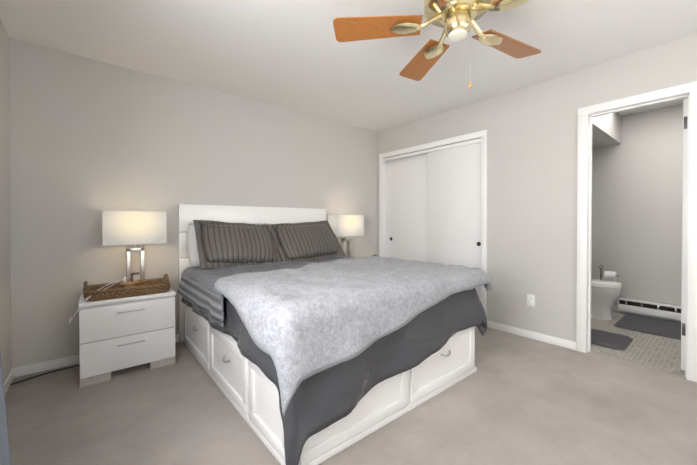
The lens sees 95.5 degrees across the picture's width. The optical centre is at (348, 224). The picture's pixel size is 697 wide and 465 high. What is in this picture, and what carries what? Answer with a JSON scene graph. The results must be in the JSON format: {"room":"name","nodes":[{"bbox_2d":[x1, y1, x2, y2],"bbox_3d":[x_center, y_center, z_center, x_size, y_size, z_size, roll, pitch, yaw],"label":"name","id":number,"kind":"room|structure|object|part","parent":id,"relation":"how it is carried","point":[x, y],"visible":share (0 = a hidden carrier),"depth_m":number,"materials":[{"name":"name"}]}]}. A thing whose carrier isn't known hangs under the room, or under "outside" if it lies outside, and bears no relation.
{"room":"bedroom","nodes":[
{"label":"bedroom","id":0,"kind":"room"},
{"bbox_2d":[0,19,11,382],"bbox_3d":[-0.926,-0.099,0.374,0.110,2.440,4.850,0,1,-40],"label":"wall","id":1,"kind":"structure","parent":0,"point":[5,302],"depth_m":2.13,"materials":[{"name":"grey paint"}]},
{"bbox_2d":[0,351,11,464],"bbox_3d":[-0.665,-0.019,0.298,0.193,2.222,2.700,0,1,-40],"label":"panels","id":2,"kind":"object","parent":1,"relation":"hanging from","point":[5,456],"visible":1,"depth_m":1.24,"materials":[{"name":"grey fabric"}]},
{"bbox_2d":[4,367,15,394],"bbox_3d":[-0.879,1.086,0.423,0.012,0.070,4.850,0,1,-40],"label":"baseboard","id":3,"kind":"structure","parent":1,"relation":"attached to","point":[12,374],"depth_m":2.16,"materials":[{"name":"white"}]},
{"bbox_2d":[9,38,377,367],"bbox_3d":[-0.333,-0.131,4.085,5.760,2.440,0.110,0,1,-40],"label":"wall","id":4,"kind":"structure","parent":0,"point":[90,140],"depth_m":2.70,"materials":[{"name":"grey paint"}]},
{"bbox_2d":[15,334,179,376],"bbox_3d":[-0.983,1.060,3.478,3.690,0.070,0.012,0,1,-40],"label":"baseboard","id":5,"kind":"structure","parent":4,"relation":"attached to","point":[40,366],"depth_m":2.40,"materials":[{"name":"white"}]},
{"bbox_2d":[0,0,696,131],"bbox_3d":[1.250,-1.374,2.165,5.760,0.080,5.070,0,1,-40],"label":"ceiling","id":6,"kind":"structure","parent":0,"point":[295,55],"depth_m":2.35,"materials":[{"name":"white paint"}]},
{"bbox_2d":[333,0,540,87],"bbox_3d":[0.625,-1.035,1.716,1.309,0.590,1.304,0,1,-40],"label":"ceiling fan","id":7,"kind":"object","parent":6,"relation":"hanging from","point":[455,19],"visible":1,"depth_m":1.75,"materials":[{"name":"brown wood"}]},
{"bbox_2d":[5,326,696,464],"bbox_3d":[0.537,1.141,1.597,3.910,0.060,5.070,0,1,-40],"label":"floor carpet","id":8,"kind":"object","parent":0,"point":[514,399],"visible":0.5,"depth_m":1.81,"materials":[{"name":"beige carpet"}]},
{"bbox_2d":[10,364,79,384],"bbox_3d":[-2.155,1.096,2.385,0.533,0.010,0.131,0,1,-40],"label":"cord","id":9,"kind":"object","parent":8,"relation":"on","point":[44,374],"visible":0.83,"depth_m":2.32,"materials":[{"name":"black plastic"}]},
{"bbox_2d":[78,288,175,386],"bbox_3d":[-1.737,0.818,2.497,0.588,0.570,0.478,0,1,-40],"label":"nightstand","id":10,"kind":"object","parent":8,"relation":"on","point":[120,333],"visible":0.94,"depth_m":2.30,"materials":[{"name":"white painted wood"},{"name":"metal"}]},
{"bbox_2d":[83,272,170,300],"bbox_3d":[-1.701,0.459,2.450,0.540,0.150,0.310,0,1,-40],"label":"basket tray","id":11,"kind":"object","parent":10,"relation":"on","point":[125,288],"visible":1,"depth_m":2.40,"materials":[{"name":"brown wicker"}]},
{"bbox_2d":[69,280,124,322],"bbox_3d":[-1.795,0.543,2.282,0.325,0.235,0.213,0,1,-40],"label":"cable","id":12,"kind":"object","parent":11,"relation":"in","point":[87,298],"visible":0.96,"depth_m":2.17,"materials":[{"name":"white plastic"}]},
{"bbox_2d":[102,209,166,280],"bbox_3d":[-1.785,0.200,2.651,0.430,0.661,0.200,0,1,-40],"label":"lamp","id":13,"kind":"object","parent":10,"relation":"on","point":[134,227],"visible":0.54,"depth_m":2.58,"materials":[{"name":"white fabric"}]},
{"bbox_2d":[177,204,491,464],"bbox_3d":[-0.266,0.458,2.624,1.783,1.288,2.210,0,1,-40],"label":"bed","id":14,"kind":"object","parent":8,"relation":"on","point":[305,339],"visible":1,"depth_m":1.82,"materials":[{"name":"white fabric"}]},
{"bbox_3d":[-0.936,0.451,3.463,1.650,1.288,0.062,0,1,-40],"label":"headboard","id":15,"kind":"part","parent":14,"relation":"part of","materials":[{"name":"white"}]},
{"bbox_2d":[181,288,486,464],"bbox_3d":[-0.164,0.744,2.518,1.746,0.718,1.839,0,1,-40],"label":"comforter","id":16,"kind":"object","parent":14,"relation":"on","point":[337,406],"depth_m":1.66,"materials":[{"name":"grey fabric"}]},
{"bbox_2d":[213,256,491,417],"bbox_3d":[0.019,0.532,2.281,1.783,0.444,1.317,0,1,-40],"label":"throw","id":17,"kind":"object","parent":14,"relation":"on","point":[314,332],"depth_m":1.65,"materials":[{"name":"grey fabric"}]},
{"bbox_3d":[0.119,0.805,4.034,0.588,0.570,0.478,0,1,-40],"label":"nightstand","id":18,"kind":"object","parent":8,"relation":"on","visible":0},
{"bbox_2d":[328,213,363,256],"bbox_3d":[-0.029,0.188,4.106,0.430,0.661,0.200,0,1,-40],"label":"lamp","id":19,"kind":"object","parent":18,"relation":"on","point":[346,225],"visible":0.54,"depth_m":4.02,"materials":[{"name":"white fabric"}]},
{"bbox_2d":[378,34,696,341],"bbox_3d":[2.023,-0.120,2.817,0.110,2.440,4.850,0,1,-40],"label":"wall","id":20,"kind":"structure","parent":0,"point":[532,134],"depth_m":3.00,"materials":[{"name":"grey paint"}]},
{"bbox_2d":[386,142,480,300],"bbox_3d":[1.011,0.068,4.045,0.072,2.020,1.486,0,1,-40],"label":"closet doors","id":21,"kind":"structure","parent":20,"relation":"in","point":[433,206],"depth_m":3.90,"materials":[{"name":"white wood"}]},
{"bbox_2d":[527,294,534,306],"bbox_3d":[1.756,0.731,3.054,0.008,0.114,0.070,0,1,-40],"label":"electrical outlet plate","id":22,"kind":"object","parent":20,"relation":"attached to","point":[530,300],"visible":1,"depth_m":3.05,"materials":[{"name":"white plastic"}]},
{"bbox_2d":[487,320,575,349],"bbox_3d":[1.734,1.063,3.081,0.012,0.070,0.810,0,1,-40],"label":"baseboard","id":23,"kind":"structure","parent":20,"relation":"attached to","point":[517,331],"depth_m":3.03,"materials":[{"name":"white wood"}]},
{"bbox_2d":[379,81,696,381],"bbox_3d":[1.499,0.042,3.451,0.146,2.106,3.147,0,1,-40],"label":"door frame","id":24,"kind":"structure","parent":20,"relation":"attached to","point":[586,114],"depth_m":2.71,"materials":[{"name":"white wood"}]},
{"bbox_2d":[681,99,687,370],"bbox_3d":[2.727,0.080,2.537,0.590,2.022,0.039,0,1,-40],"label":"bathroom door","id":25,"kind":"structure","parent":20,"relation":"in","point":[684,226],"depth_m":2.36,"materials":[{"name":"white wood"}]},
{"bbox_2d":[592,112,621,147],"bbox_3d":[2.491,-0.127,3.678,1.710,2.440,0.740,0,1,-40],"label":"wall","id":26,"kind":"structure","parent":0,"point":[606,129],"depth_m":3.42,"materials":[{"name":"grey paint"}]},
{"bbox_2d":[591,104,682,305],"bbox_3d":[3.425,-0.130,3.978,0.110,2.440,4.850,0,1,-40],"label":"wall","id":27,"kind":"structure","parent":0,"point":[637,177],"depth_m":3.78,"materials":[{"name":"grey paint"}]},
{"bbox_2d":[611,305,677,321],"bbox_3d":[3.601,1.057,3.680,0.012,0.068,1.950,0,1,-40],"label":"baseboard","id":28,"kind":"structure","parent":27,"relation":"attached to","point":[614,308],"depth_m":3.97,"materials":[{"name":"white wood"}]},
{"bbox_2d":[618,297,680,321],"bbox_3d":[3.751,0.992,3.433,0.070,0.165,1.280,0,1,-40],"label":"heater","id":29,"kind":"object","parent":27,"relation":"attached to","point":[654,309],"visible":0.79,"depth_m":3.69,"materials":[{"name":"white metal"}]},
{"bbox_2d":[591,311,684,374],"bbox_3d":[2.755,1.124,3.434,1.850,0.062,5.070,0,1,-40],"label":"floor","id":30,"kind":"structure","parent":0,"point":[657,351],"depth_m":2.81,"materials":[{"name":"tile"}]},
{"bbox_2d":[591,278,621,320],"bbox_3d":[2.840,0.690,3.821,0.440,0.797,0.697,0,1,-40],"label":"toilet","id":31,"kind":"object","parent":30,"relation":"on","point":[605,294],"visible":0.23,"depth_m":3.60,"materials":[{"name":"white ceramic"}]},
{"bbox_2d":[599,265,618,280],"bbox_3d":[3.189,0.797,3.934,0.170,0.580,0.258,0,1,-40],"label":"toilet paper stand","id":32,"kind":"object","parent":30,"relation":"on","point":[610,275],"visible":0.71,"depth_m":3.87,"materials":[{"name":"white paper"}]},
{"bbox_2d":[591,328,632,349],"bbox_3d":[2.317,1.082,3.187,0.480,0.024,0.770,0,1,-40],"label":"bath mat","id":33,"kind":"object","parent":30,"relation":"on","point":[610,340],"visible":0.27,"depth_m":2.96,"materials":[{"name":"fabric"}]},
{"bbox_2d":[614,315,680,339],"bbox_3d":[3.317,1.081,3.334,0.690,0.024,0.720,0,1,-40],"label":"bath mat","id":34,"kind":"object","parent":30,"relation":"on","point":[662,328],"visible":0.79,"depth_m":3.36,"materials":[{"name":"fabric"}]}
]}

